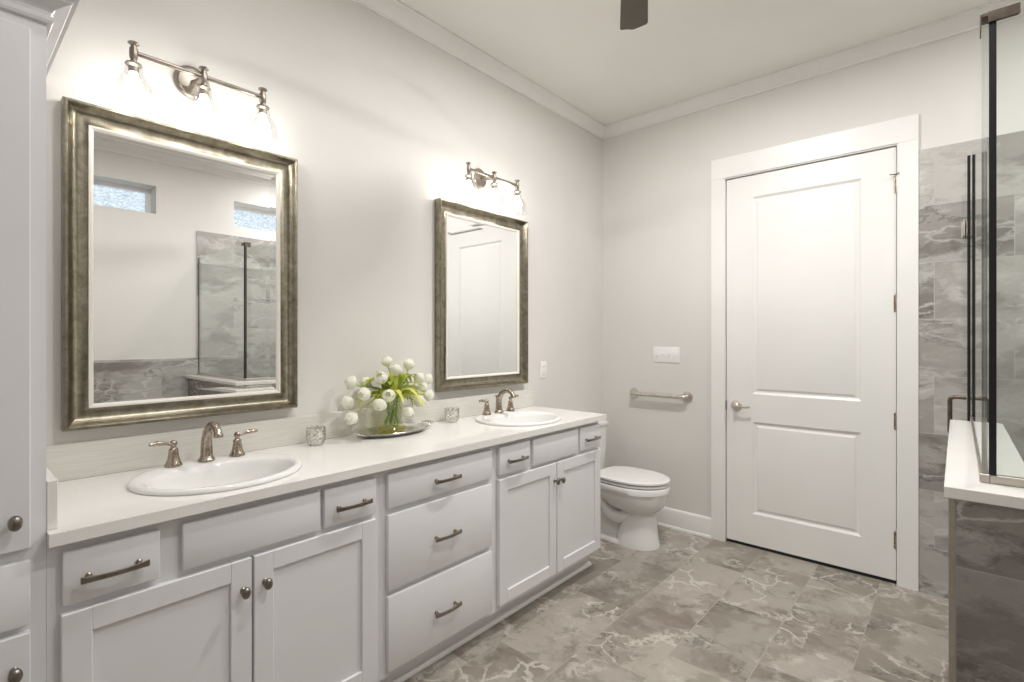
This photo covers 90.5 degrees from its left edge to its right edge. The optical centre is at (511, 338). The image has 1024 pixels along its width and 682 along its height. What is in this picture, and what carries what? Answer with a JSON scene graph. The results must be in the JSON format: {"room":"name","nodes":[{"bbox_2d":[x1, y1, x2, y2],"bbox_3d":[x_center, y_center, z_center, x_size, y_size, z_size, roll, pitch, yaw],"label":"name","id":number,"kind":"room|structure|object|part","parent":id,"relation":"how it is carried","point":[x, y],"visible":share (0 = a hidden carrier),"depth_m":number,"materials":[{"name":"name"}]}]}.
{"room":"bathroom","nodes":[
{"label":"bathroom","id":0,"kind":"room"},
{"bbox_2d":[46,0,601,445],"bbox_3d":[-1.038,-0.145,2.142,0.120,3.030,5.500,0,0,41],"label":"wall","id":1,"kind":"structure","parent":0,"point":[380,123],"depth_m":2.40,"materials":[{"name":"paint"}]},
{"bbox_2d":[61,96,297,431],"bbox_3d":[-1.162,-0.231,1.870,0.049,1.045,0.748,0,0,41],"label":"framed mirror","id":2,"kind":"object","parent":1,"relation":"attached to","point":[179,246],"visible":1,"depth_m":1.81,"materials":[{"name":"silver metal"}]},
{"bbox_2d":[94,131,275,402],"bbox_3d":[-1.171,-0.231,1.877,0.004,0.894,0.597,0,0,41],"label":"mirror glass","id":3,"kind":"object","parent":2,"relation":"attached to","point":[185,238],"depth_m":1.84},
{"bbox_2d":[110,40,279,142],"bbox_3d":[-1.116,-0.879,1.817,0.190,0.250,0.526,0,0,41],"label":"vanity light","id":4,"kind":"object","parent":1,"relation":"attached to","point":[193,83],"visible":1,"depth_m":1.79,"materials":[{"name":"metal"}]},
{"bbox_2d":[110,40,155,107],"bbox_3d":[-1.224,-0.856,1.641,0.120,0.204,0.120,0,0,41],"label":"shade","id":5,"kind":"object","parent":4,"relation":"attached to","point":[132,86],"depth_m":1.63,"materials":[{"name":"clear glass"}]},
{"bbox_3d":[-1.132,-0.933,1.831,0.115,0.034,0.016,0,0,41],"label":"arm","id":6,"kind":"part","parent":4,"relation":"part of","materials":[{"name":"metal"}]},
{"bbox_2d":[183,66,222,125],"bbox_3d":[-1.090,-0.856,1.794,0.120,0.204,0.120,0,0,41],"label":"shade","id":7,"kind":"object","parent":4,"relation":"attached to","point":[203,108],"depth_m":1.78,"materials":[{"name":"clear glass"}]},
{"bbox_2d":[245,87,279,142],"bbox_3d":[-0.956,-0.856,1.947,0.120,0.204,0.120,0,0,41],"label":"shade","id":8,"kind":"object","parent":4,"relation":"attached to","point":[262,126],"depth_m":1.93,"materials":[{"name":"clear glass"}]},
{"bbox_2d":[46,388,533,481],"bbox_3d":[-0.664,0.392,2.461,0.020,0.116,2.432,0,0,41],"label":"backsplash","id":9,"kind":"structure","parent":1,"relation":"attached to","point":[75,460],"depth_m":1.99,"materials":[{"name":"tile"}]},
{"bbox_2d":[435,198,527,391],"bbox_3d":[-0.156,-0.231,3.017,0.049,1.045,0.748,0,0,41],"label":"framed mirror","id":10,"kind":"object","parent":1,"relation":"attached to","point":[481,256],"visible":1,"depth_m":2.98,"materials":[{"name":"silver metal"}]},
{"bbox_2d":[448,216,516,376],"bbox_3d":[-0.165,-0.231,3.024,0.004,0.894,0.597,0,0,41],"label":"mirror glass","id":11,"kind":"object","parent":10,"relation":"attached to","point":[482,255],"depth_m":3.00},
{"bbox_2d":[458,162,526,212],"bbox_3d":[-0.128,-0.879,2.943,0.190,0.250,0.526,0,0,41],"label":"vanity light","id":12,"kind":"object","parent":1,"relation":"attached to","point":[478,177],"visible":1,"depth_m":2.92,"materials":[{"name":"metal"}]},
{"bbox_2d":[458,162,479,198],"bbox_3d":[-0.236,-0.856,2.767,0.120,0.204,0.120,0,0,41],"label":"shade","id":13,"kind":"object","parent":12,"relation":"attached to","point":[468,189],"depth_m":2.76,"materials":[{"name":"glass"}]},
{"bbox_3d":[-0.145,-0.933,2.957,0.115,0.034,0.016,0,0,41],"label":"arm","id":14,"kind":"part","parent":12,"relation":"part of","materials":[{"name":"metal"}]},
{"bbox_2d":[484,171,504,206],"bbox_3d":[-0.102,-0.856,2.920,0.120,0.204,0.120,0,0,41],"label":"shade","id":15,"kind":"object","parent":12,"relation":"attached to","point":[494,197],"depth_m":2.91,"materials":[{"name":"glass"}]},
{"bbox_2d":[507,180,526,212],"bbox_3d":[0.032,-0.856,3.072,0.120,0.204,0.120,0,0,41],"label":"shade","id":16,"kind":"object","parent":12,"relation":"attached to","point":[517,204],"depth_m":3.06,"materials":[{"name":"glass"}]},
{"bbox_2d":[540,361,546,377],"bbox_3d":[0.216,0.215,3.472,0.009,0.114,0.070,0,0,41],"label":"outlet","id":17,"kind":"object","parent":1,"relation":"attached to","point":[543,364],"visible":1,"depth_m":3.47,"materials":[{"name":"white plastic"}]},
{"bbox_2d":[353,0,1023,139],"bbox_3d":[0.248,-1.622,1.014,3.300,0.075,5.200,0,0,41],"label":"trim","id":18,"kind":"structure","parent":1,"relation":"attached to","point":[397,12],"depth_m":2.98,"materials":[{"name":"paint"}]},
{"bbox_2d":[403,525,948,681],"bbox_3d":[0.259,1.420,1.004,3.570,0.100,5.500,0,0,41],"label":"floor","id":19,"kind":"structure","parent":0,"point":[691,608],"depth_m":2.39,"materials":[{"name":"tile"}]},
{"bbox_2d":[0,0,79,681],"bbox_3d":[-1.427,0.273,1.158,0.588,2.195,0.596,0,0,41],"label":"linen cabinet","id":20,"kind":"object","parent":19,"relation":"on","point":[32,32],"visible":1,"depth_m":1.14,"materials":[{"name":"paint"}]},
{"bbox_3d":[-1.096,0.743,1.119,0.035,0.035,0.025,0,0,41],"label":"knob","id":21,"kind":"part","parent":20,"relation":"part of","materials":[{"name":"grey metal"}]},
{"bbox_3d":[-1.096,0.407,1.119,0.035,0.035,0.025,0,0,41],"label":"knob","id":22,"kind":"part","parent":20,"relation":"part of","materials":[{"name":"grey metal"}]},
{"bbox_3d":[-1.240,0.576,0.996,0.020,0.144,0.430,0,0,41],"label":"drawer","id":23,"kind":"part","parent":20,"relation":"part of","materials":[{"name":"paint"}]},
{"bbox_3d":[-1.240,0.951,0.996,0.020,0.569,0.430,0,0,41],"label":"door","id":24,"kind":"part","parent":20,"relation":"part of","materials":[{"name":"paint"}]},
{"bbox_3d":[-1.240,-0.114,0.996,0.020,1.181,0.430,0,0,41],"label":"door","id":25,"kind":"part","parent":20,"relation":"part of","materials":[{"name":"paint"}]},
{"bbox_3d":[-1.428,-0.779,1.159,0.585,0.091,0.596,0,0,41],"label":"crown moulding","id":26,"kind":"part","parent":20,"relation":"part of","materials":[{"name":"paint"}]},
{"bbox_2d":[46,472,378,681],"bbox_3d":[-0.965,0.926,1.683,0.586,0.888,0.908,0,0,41],"label":"base cabinet","id":27,"kind":"object","parent":19,"relation":"on","point":[283,587],"visible":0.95,"depth_m":1.47,"materials":[{"name":"paint"}]},
{"bbox_3d":[-0.998,0.569,1.272,0.020,0.127,0.194,0,0,41],"label":"drawer","id":28,"kind":"part","parent":27,"relation":"part of","materials":[{"name":"paint"}]},
{"bbox_3d":[-0.977,0.574,1.253,0.037,0.016,0.136,0,0,41],"label":"handle","id":29,"kind":"part","parent":27,"relation":"part of","materials":[{"name":"silver metal"}]},
{"bbox_3d":[-0.923,0.944,1.357,0.020,0.583,0.428,0,0,41],"label":"door","id":30,"kind":"part","parent":27,"relation":"part of","materials":[{"name":"paint"}]},
{"bbox_3d":[-0.778,0.742,1.482,0.035,0.035,0.025,0,0,41],"label":"knob","id":31,"kind":"part","parent":27,"relation":"part of","materials":[{"name":"grey metal"}]},
{"bbox_3d":[-0.770,0.569,1.532,0.020,0.127,0.395,0,0,41],"label":"false drawer","id":32,"kind":"part","parent":27,"relation":"part of","materials":[{"name":"paint"}]},
{"bbox_3d":[-0.736,0.738,1.529,0.035,0.035,0.025,0,0,41],"label":"knob","id":33,"kind":"part","parent":27,"relation":"part of","materials":[{"name":"grey metal"}]},
{"bbox_3d":[-0.637,0.944,1.683,0.020,0.583,0.424,0,0,41],"label":"door","id":34,"kind":"part","parent":27,"relation":"part of","materials":[{"name":"paint"}]},
{"bbox_2d":[46,406,606,547],"bbox_3d":[-0.464,0.465,2.272,0.571,0.030,2.454,0,0,41],"label":"countertop","id":35,"kind":"structure","parent":27,"relation":"on","point":[101,505],"depth_m":1.70,"materials":[{"name":"white stone"}]},
{"bbox_2d":[46,467,57,530],"bbox_3d":[-1.280,0.392,1.368,0.534,0.116,0.020,0,0,41],"label":"side splash","id":36,"kind":"object","parent":35,"relation":"on","point":[51,480],"visible":0.42,"depth_m":1.19,"materials":[{"name":"white stone"}]},
{"bbox_2d":[148,421,257,466],"bbox_3d":[-1.050,0.361,1.774,0.154,0.146,0.350,0,0,41],"label":"faucet","id":37,"kind":"object","parent":35,"relation":"on","point":[206,449],"visible":1,"depth_m":1.78,"materials":[{"name":"silver metal"}]},
{"bbox_3d":[-1.174,0.355,1.700,0.016,0.024,0.075,0,0,30],"label":"lever","id":38,"kind":"part","parent":37,"relation":"part of","materials":[{"name":"silver metal"}]},
{"bbox_3d":[-1.154,0.391,1.730,0.053,0.086,0.053,0,0,41],"label":"handle","id":39,"kind":"part","parent":37,"relation":"part of","materials":[{"name":"silver metal"}]},
{"bbox_3d":[-1.049,0.361,1.774,0.154,0.146,0.054,0,0,41],"label":"spout","id":40,"kind":"part","parent":37,"relation":"part of","materials":[{"name":"silver metal"}]},
{"bbox_3d":[-1.019,0.391,1.883,0.053,0.086,0.053,0,0,41],"label":"handle","id":41,"kind":"part","parent":37,"relation":"part of","materials":[{"name":"silver metal"}]},
{"bbox_3d":[-0.994,0.355,1.909,0.016,0.024,0.074,0,0,41],"label":"lever","id":42,"kind":"part","parent":37,"relation":"part of","materials":[{"name":"silver metal"}]},
{"bbox_2d":[127,453,302,495],"bbox_3d":[-0.963,0.511,1.685,0.460,0.154,0.504,0,0,41],"label":"sink","id":43,"kind":"object","parent":35,"relation":"in","point":[224,473],"visible":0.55,"depth_m":1.73,"materials":[{"name":"ceramic"}]},
{"bbox_2d":[306,426,325,445],"bbox_3d":[-0.826,0.411,2.140,0.081,0.078,0.084,0,0,41],"label":"votive holder","id":44,"kind":"object","parent":35,"relation":"on","point":[313,440],"visible":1,"depth_m":2.13,"materials":[{"name":"clear glass"}]},
{"bbox_2d":[350,420,432,437],"bbox_3d":[-0.559,0.432,2.407,0.227,0.035,0.447,0,0,41],"label":"serving tray","id":45,"kind":"object","parent":35,"relation":"on","point":[374,432],"visible":0.99,"depth_m":2.43,"materials":[{"name":"silver metal"}]},
{"bbox_3d":[-0.690,0.425,2.257,0.091,0.023,0.049,0,0,41],"label":"handle","id":46,"kind":"part","parent":45,"relation":"part of","materials":[{"name":"silver metal"}]},
{"bbox_2d":[379,397,405,433],"bbox_3d":[-0.568,0.363,2.411,0.124,0.165,0.124,0,0,41],"label":"vase","id":47,"kind":"object","parent":45,"relation":"on","point":[403,397],"visible":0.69,"depth_m":2.40,"materials":[{"name":"clear glass"}]},
{"bbox_2d":[340,372,389,420],"bbox_3d":[-0.649,0.278,2.294,0.078,0.251,0.277,0,0,41],"label":"tulip","id":48,"kind":"object","parent":47,"relation":"in","point":[347,402],"visible":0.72,"depth_m":2.20,"materials":[{"name":"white plant"}]},
{"bbox_2d":[344,376,388,411],"bbox_3d":[-0.649,0.286,2.332,0.088,0.236,0.255,0,0,41],"label":"tulip","id":49,"kind":"object","parent":47,"relation":"in","point":[350,382],"visible":0.66,"depth_m":2.25,"materials":[{"name":"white plant"}]},
{"bbox_2d":[344,377,398,424],"bbox_3d":[-0.624,0.289,2.288,0.288,0.230,0.154,0,0,-33],"label":"tulip","id":50,"kind":"object","parent":47,"relation":"in","point":[350,417],"visible":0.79,"depth_m":2.18,"materials":[{"name":"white plant"}]},
{"bbox_3d":[-0.613,0.336,2.318,0.019,0.138,0.252,0,0,34],"label":"stem","id":51,"kind":"part","parent":50,"relation":"part of","materials":[{"name":"green plant"}]},
{"bbox_2d":[357,379,393,412],"bbox_3d":[-0.594,0.297,2.301,0.160,0.216,0.281,0,0,41],"label":"tulip","id":52,"kind":"object","parent":47,"relation":"in","point":[364,393],"visible":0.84,"depth_m":2.20,"materials":[{"name":"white plant"}]},
{"bbox_2d":[359,377,395,423],"bbox_3d":[-0.635,0.291,2.374,0.164,0.225,0.088,0,0,-42],"label":"tulip","id":53,"kind":"object","parent":47,"relation":"in","point":[366,383],"visible":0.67,"depth_m":2.34,"materials":[{"name":"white plant"}]},
{"bbox_2d":[358,355,397,422],"bbox_3d":[-0.604,0.240,2.337,0.184,0.328,0.122,0,0,-29],"label":"tulip","id":54,"kind":"object","parent":47,"relation":"in","point":[386,360],"visible":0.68,"depth_m":2.36,"materials":[{"name":"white plant"}]},
{"bbox_2d":[364,372,397,417],"bbox_3d":[-0.563,0.276,2.317,0.126,0.256,0.204,0,0,41],"label":"tulip","id":55,"kind":"object","parent":47,"relation":"in","point":[379,376],"visible":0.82,"depth_m":2.27,"materials":[{"name":"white plant"}]},
{"bbox_2d":[371,391,391,410],"bbox_3d":[-0.605,0.324,2.314,0.103,0.161,0.268,0,0,-5],"label":"tulip","id":56,"kind":"object","parent":47,"relation":"in","point":[378,404],"visible":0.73,"depth_m":2.20,"materials":[{"name":"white plant"}]},
{"bbox_2d":[382,375,403,423],"bbox_3d":[-0.561,0.286,2.314,0.098,0.235,0.170,0,0,-35],"label":"tulip","id":57,"kind":"object","parent":47,"relation":"in","point":[388,395],"visible":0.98,"depth_m":2.28,"materials":[{"name":"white plant"}]},
{"bbox_2d":[386,358,416,424],"bbox_3d":[-0.555,0.252,2.482,0.111,0.306,0.207,0,0,41],"label":"tulip","id":58,"kind":"object","parent":47,"relation":"in","point":[408,364],"visible":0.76,"depth_m":2.53,"materials":[{"name":"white plant"}]},
{"bbox_2d":[390,364,414,420],"bbox_3d":[-0.526,0.263,2.484,0.135,0.281,0.120,0,0,-11],"label":"tulip","id":59,"kind":"object","parent":47,"relation":"in","point":[396,370],"visible":0.7,"depth_m":2.43,"materials":[{"name":"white plant"}]},
{"bbox_2d":[384,387,429,422],"bbox_3d":[-0.508,0.322,2.478,0.215,0.165,0.125,0,0,-6],"label":"tulip","id":60,"kind":"object","parent":47,"relation":"in","point":[416,401],"visible":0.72,"depth_m":2.46,"materials":[{"name":"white plant"}]},
{"bbox_2d":[392,373,424,417],"bbox_3d":[-0.501,0.287,2.486,0.114,0.233,0.170,0,0,17],"label":"tulip","id":61,"kind":"object","parent":47,"relation":"in","point":[419,377],"visible":0.67,"depth_m":2.50,"materials":[{"name":"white plant"}]},
{"bbox_2d":[385,374,432,423],"bbox_3d":[-0.494,0.294,2.508,0.090,0.220,0.326,0,0,31],"label":"tulip","id":62,"kind":"object","parent":47,"relation":"in","point":[428,377],"visible":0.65,"depth_m":2.60,"materials":[{"name":"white plant"}]},
{"bbox_2d":[394,382,423,418],"bbox_3d":[-0.473,0.305,2.399,0.180,0.197,0.093,0,0,41],"label":"tulip","id":63,"kind":"object","parent":47,"relation":"in","point":[407,412],"visible":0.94,"depth_m":2.38,"materials":[{"name":"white plant"}]},
{"bbox_2d":[394,375,427,423],"bbox_3d":[-0.506,0.291,2.506,0.067,0.226,0.240,0,0,32],"label":"tulip","id":64,"kind":"object","parent":47,"relation":"in","point":[421,388],"visible":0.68,"depth_m":2.55,"materials":[{"name":"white plant"}]},
{"bbox_2d":[391,374,434,423],"bbox_3d":[-0.479,0.289,2.483,0.109,0.230,0.274,0,0,41],"label":"tulip","id":65,"kind":"object","parent":47,"relation":"in","point":[429,394],"visible":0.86,"depth_m":2.54,"materials":[{"name":"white plant"}]},
{"bbox_3d":[-0.508,0.332,2.468,0.018,0.144,0.214,0,0,36],"label":"stem","id":66,"kind":"part","parent":65,"relation":"part of","materials":[{"name":"green plant"}]},
{"bbox_3d":[-0.428,0.425,2.556,0.091,0.023,0.049,0,0,41],"label":"handle","id":67,"kind":"part","parent":45,"relation":"part of","materials":[{"name":"silver metal"}]},
{"bbox_2d":[444,407,458,422],"bbox_3d":[-0.323,0.411,2.725,0.081,0.078,0.084,0,0,41],"label":"votive holder","id":68,"kind":"object","parent":35,"relation":"on","point":[451,418],"visible":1,"depth_m":2.72,"materials":[{"name":"clear glass"}]},
{"bbox_2d":[479,388,518,414],"bbox_3d":[-0.039,0.361,2.935,0.154,0.146,0.350,0,0,41],"label":"faucet","id":69,"kind":"object","parent":35,"relation":"on","point":[510,407],"visible":1,"depth_m":2.94,"materials":[{"name":"silver metal"}]},
{"bbox_3d":[-0.143,0.391,2.891,0.053,0.086,0.053,0,0,41],"label":"handle","id":70,"kind":"part","parent":69,"relation":"part of","materials":[{"name":"silver metal"}]},
{"bbox_3d":[-0.039,0.361,2.935,0.154,0.146,0.054,0,0,41],"label":"spout","id":71,"kind":"part","parent":69,"relation":"part of","materials":[{"name":"silver metal"}]},
{"bbox_3d":[-0.009,0.391,3.044,0.053,0.086,0.053,0,0,41],"label":"handle","id":72,"kind":"part","parent":69,"relation":"part of","materials":[{"name":"silver metal"}]},
{"bbox_2d":[475,410,560,426],"bbox_3d":[0.037,0.511,2.825,0.460,0.154,0.504,0,0,41],"label":"sink","id":73,"kind":"object","parent":35,"relation":"in","point":[515,418],"visible":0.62,"depth_m":2.92,"materials":[{"name":"ceramic"}]},
{"bbox_3d":[-0.563,0.569,1.767,0.020,0.127,0.199,0,0,41],"label":"drawer","id":74,"kind":"part","parent":27,"relation":"part of","materials":[{"name":"paint"}]},
{"bbox_3d":[-0.542,0.574,1.749,0.037,0.016,0.136,0,0,41],"label":"handle","id":75,"kind":"part","parent":27,"relation":"part of","materials":[{"name":"silver metal"}]},
{"bbox_2d":[379,446,491,681],"bbox_3d":[-0.466,0.926,2.252,0.586,0.888,0.605,0,0,41],"label":"base cabinet","id":76,"kind":"object","parent":19,"relation":"on","point":[435,515],"visible":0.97,"depth_m":2.04,"materials":[{"name":"paint"}]},
{"bbox_3d":[-0.343,1.361,2.143,0.018,0.018,0.605,0,0,41],"label":"shoe moulding","id":77,"kind":"part","parent":76,"relation":"part of","materials":[{"name":"paint"}]},
{"bbox_3d":[-0.280,1.098,2.090,0.020,0.278,0.556,0,0,41],"label":"drawer","id":78,"kind":"part","parent":76,"relation":"part of","materials":[{"name":"paint"}]},
{"bbox_3d":[-0.280,0.797,2.090,0.020,0.281,0.556,0,0,41],"label":"drawer","id":79,"kind":"part","parent":76,"relation":"part of","materials":[{"name":"paint"}]},
{"bbox_3d":[-0.280,0.568,2.090,0.020,0.128,0.556,0,0,41],"label":"drawer","id":80,"kind":"part","parent":76,"relation":"part of","materials":[{"name":"paint"}]},
{"bbox_3d":[-0.259,1.106,2.072,0.037,0.016,0.136,0,0,41],"label":"handle","id":81,"kind":"part","parent":76,"relation":"part of","materials":[{"name":"silver metal"}]},
{"bbox_3d":[-0.259,0.804,2.072,0.037,0.016,0.136,0,0,41],"label":"handle","id":82,"kind":"part","parent":76,"relation":"part of","materials":[{"name":"silver metal"}]},
{"bbox_3d":[-0.259,0.574,2.072,0.037,0.016,0.136,0,0,41],"label":"handle","id":83,"kind":"part","parent":76,"relation":"part of","materials":[{"name":"silver metal"}]},
{"bbox_2d":[480,421,600,631],"bbox_3d":[0.043,0.926,2.832,0.586,0.888,0.938,0,0,41],"label":"base cabinet","id":84,"kind":"object","parent":19,"relation":"on","point":[546,487],"visible":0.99,"depth_m":2.58,"materials":[{"name":"paint"}]},
{"bbox_3d":[0.010,0.568,2.421,0.020,0.129,0.223,0,0,41],"label":"drawer","id":85,"kind":"part","parent":84,"relation":"part of","materials":[{"name":"paint"}]},
{"bbox_3d":[0.031,0.573,2.402,0.037,0.016,0.136,0,0,41],"label":"handle","id":86,"kind":"part","parent":84,"relation":"part of","materials":[{"name":"silver metal"}]},
{"bbox_3d":[0.082,0.944,2.503,0.020,0.583,0.441,0,0,41],"label":"door","id":87,"kind":"part","parent":84,"relation":"part of","materials":[{"name":"paint"}]},
{"bbox_3d":[0.166,1.361,2.723,0.018,0.018,0.938,0,0,41],"label":"shoe moulding","id":88,"kind":"part","parent":84,"relation":"part of","materials":[{"name":"paint"}]},
{"bbox_3d":[0.231,0.569,2.673,0.020,0.132,0.397,0,0,41],"label":"false drawer","id":89,"kind":"part","parent":84,"relation":"part of","materials":[{"name":"paint"}]},
{"bbox_3d":[0.234,0.743,2.635,0.035,0.035,0.025,0,0,41],"label":"knob","id":90,"kind":"part","parent":84,"relation":"part of","materials":[{"name":"grey metal"}]},
{"bbox_3d":[0.266,0.745,2.672,0.035,0.035,0.025,0,0,41],"label":"knob","id":91,"kind":"part","parent":84,"relation":"part of","materials":[{"name":"grey metal"}]},
{"bbox_3d":[0.373,0.944,2.835,0.020,0.583,0.429,0,0,41],"label":"door","id":92,"kind":"part","parent":84,"relation":"part of","materials":[{"name":"paint"}]},
{"bbox_3d":[0.444,0.568,2.915,0.020,0.129,0.211,0,0,41],"label":"drawer","id":93,"kind":"part","parent":84,"relation":"part of","materials":[{"name":"paint"}]},
{"bbox_3d":[0.465,0.573,2.897,0.037,0.016,0.136,0,0,41],"label":"handle","id":94,"kind":"part","parent":84,"relation":"part of","materials":[{"name":"silver metal"}]},
{"bbox_2d":[598,420,669,550],"bbox_3d":[0.733,0.989,3.495,0.717,0.762,0.390,0,0,41],"label":"toilet","id":95,"kind":"object","parent":19,"relation":"on","point":[631,498],"visible":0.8,"depth_m":3.31,"materials":[{"name":"ceramic"}]},
{"bbox_3d":[0.527,0.808,3.675,0.166,0.331,0.370,0,0,41],"label":"tank","id":96,"kind":"part","parent":95,"relation":"part of","materials":[{"name":"ceramic"}]},
{"bbox_3d":[0.531,0.625,3.672,0.176,0.033,0.390,0,0,41],"label":"tank lid","id":97,"kind":"part","parent":95,"relation":"part of","materials":[{"name":"ceramic"}]},
{"bbox_3d":[0.819,0.951,3.419,0.479,0.016,0.374,0,0,41],"label":"seat","id":98,"kind":"part","parent":95,"relation":"part of","materials":[{"name":"ceramic"}]},
{"bbox_3d":[0.819,0.928,3.419,0.487,0.019,0.382,0,0,41],"label":"lid","id":99,"kind":"part","parent":95,"relation":"part of","materials":[{"name":"ceramic"}]},
{"bbox_2d":[400,0,997,124],"bbox_3d":[0.259,-1.710,1.004,3.570,0.100,5.500,0,0,41],"label":"ceiling","id":100,"kind":"structure","parent":0,"point":[578,51],"depth_m":2.79,"materials":[{"name":"paint"}]},
{"bbox_2d":[620,0,647,29],"bbox_3d":[0.384,-1.505,1.693,1.255,0.310,1.227,0,0,41],"label":"ceiling fan","id":101,"kind":"object","parent":100,"relation":"hanging from","point":[633,13],"visible":1,"depth_m":2.24,"materials":[{"name":"brown metal"}]},
{"bbox_2d":[602,15,1023,516],"bbox_3d":[2.012,-0.145,3.025,3.300,3.030,0.150,0,0,41],"label":"wall","id":102,"kind":"structure","parent":0,"point":[656,178],"depth_m":3.58,"materials":[{"name":"paint"}]},
{"bbox_2d":[630,388,692,401],"bbox_3d":[1.067,0.415,3.709,0.486,0.076,0.067,0,0,41],"label":"grab bar","id":103,"kind":"object","parent":102,"relation":"attached to","point":[686,396],"visible":1,"depth_m":3.66,"materials":[{"name":"silver metal"}]},
{"bbox_2d":[653,347,679,362],"bbox_3d":[1.125,0.121,3.691,0.198,0.110,0.018,0,0,41],"label":"switch plate","id":104,"kind":"object","parent":102,"relation":"attached to","point":[660,354],"visible":1,"depth_m":3.68,"materials":[{"name":"white plastic"}]},
{"bbox_2d":[657,507,710,538],"bbox_3d":[1.040,1.301,3.762,0.867,0.138,0.024,0,0,41],"label":"baseboard","id":105,"kind":"structure","parent":102,"relation":"attached to","point":[679,520],"depth_m":3.59,"materials":[{"name":"paint"}]},
{"bbox_2d":[724,144,899,585],"bbox_3d":[1.795,0.140,3.128,0.962,2.460,0.131,0,0,41],"label":"door","id":106,"kind":"structure","parent":102,"relation":"in","point":[811,247],"depth_m":3.08,"materials":[{"name":"paint"}]},
{"bbox_3d":[1.500,0.449,3.340,0.135,0.072,0.060,0,0,41],"label":"lever handle","id":107,"kind":"part","parent":106,"relation":"part of","materials":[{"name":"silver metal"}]},
{"bbox_2d":[711,114,918,591],"bbox_3d":[1.784,0.078,3.112,1.109,2.584,0.020,0,0,41],"label":"door frame","id":108,"kind":"structure","parent":102,"relation":"attached to","point":[903,131],"depth_m":2.79,"materials":[{"name":"paint"}]},
{"bbox_2d":[919,130,1023,598],"bbox_3d":[2.701,0.177,2.313,1.324,2.386,0.012,0,0,41],"label":"wall tile","id":109,"kind":"structure","parent":102,"relation":"attached to","point":[942,169],"depth_m":2.66,"materials":[{"name":"tile"}]},
{"bbox_2d":[947,155,988,433],"bbox_3d":[2.118,0.298,2.360,0.137,2.112,0.684,0,0,41],"label":"shower door","id":110,"kind":"structure","parent":109,"relation":"attached to","point":[965,225],"depth_m":2.10,"materials":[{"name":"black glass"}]},
{"bbox_3d":[2.115,0.298,2.356,0.008,2.112,0.660,0,0,41],"label":"glass","id":111,"kind":"part","parent":110,"relation":"part of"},
{"bbox_3d":[1.930,0.334,2.146,0.137,0.180,0.017,0,0,41],"label":"pull handle","id":112,"kind":"part","parent":110,"relation":"part of","materials":[{"name":"brown metal"}]},
{"bbox_2d":[955,499,1023,681],"bbox_3d":[1.879,0.870,1.269,1.158,1.000,1.255,0,0,41],"label":"wall","id":113,"kind":"structure","parent":0,"point":[989,539],"depth_m":1.14,"materials":[{"name":"tile"}]},
{"bbox_2d":[949,498,954,681],"bbox_3d":[1.439,0.870,1.655,0.012,1.000,1.256,0,0,41],"label":"trim","id":114,"kind":"structure","parent":113,"relation":"attached to","point":[951,501],"depth_m":1.18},
{"bbox_2d":[944,419,1023,509],"bbox_3d":[1.870,0.356,1.274,1.178,0.026,1.286,0,0,41],"label":"stone cap","id":115,"kind":"object","parent":113,"relation":"on","point":[961,482],"visible":0.86,"depth_m":1.33,"materials":[{"name":"white stone"}]},
{"bbox_2d":[970,22,989,482],"bbox_3d":[1.511,-0.209,1.649,0.018,1.102,1.184,0,0,41],"label":"screen","id":116,"kind":"object","parent":115,"relation":"on","point":[978,418],"visible":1,"depth_m":1.39,"materials":[{"name":"clear glass"}]},
{"bbox_2d":[989,20,1023,487],"bbox_3d":[1.544,-0.209,0.844,1.099,1.102,0.022,0,0,41],"label":"screen","id":117,"kind":"object","parent":115,"relation":"on","point":[1005,480],"visible":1,"depth_m":1.19,"materials":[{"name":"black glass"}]},
{"bbox_2d":[980,2,1020,38],"bbox_3d":[1.151,-0.749,1.199,0.068,0.039,0.046,0,0,41],"label":"glass clamp","id":118,"kind":"object","parent":117,"relation":"attached to","point":[1012,10],"visible":1,"depth_m":1.18,"materials":[{"name":"brown metal"}]}
]}

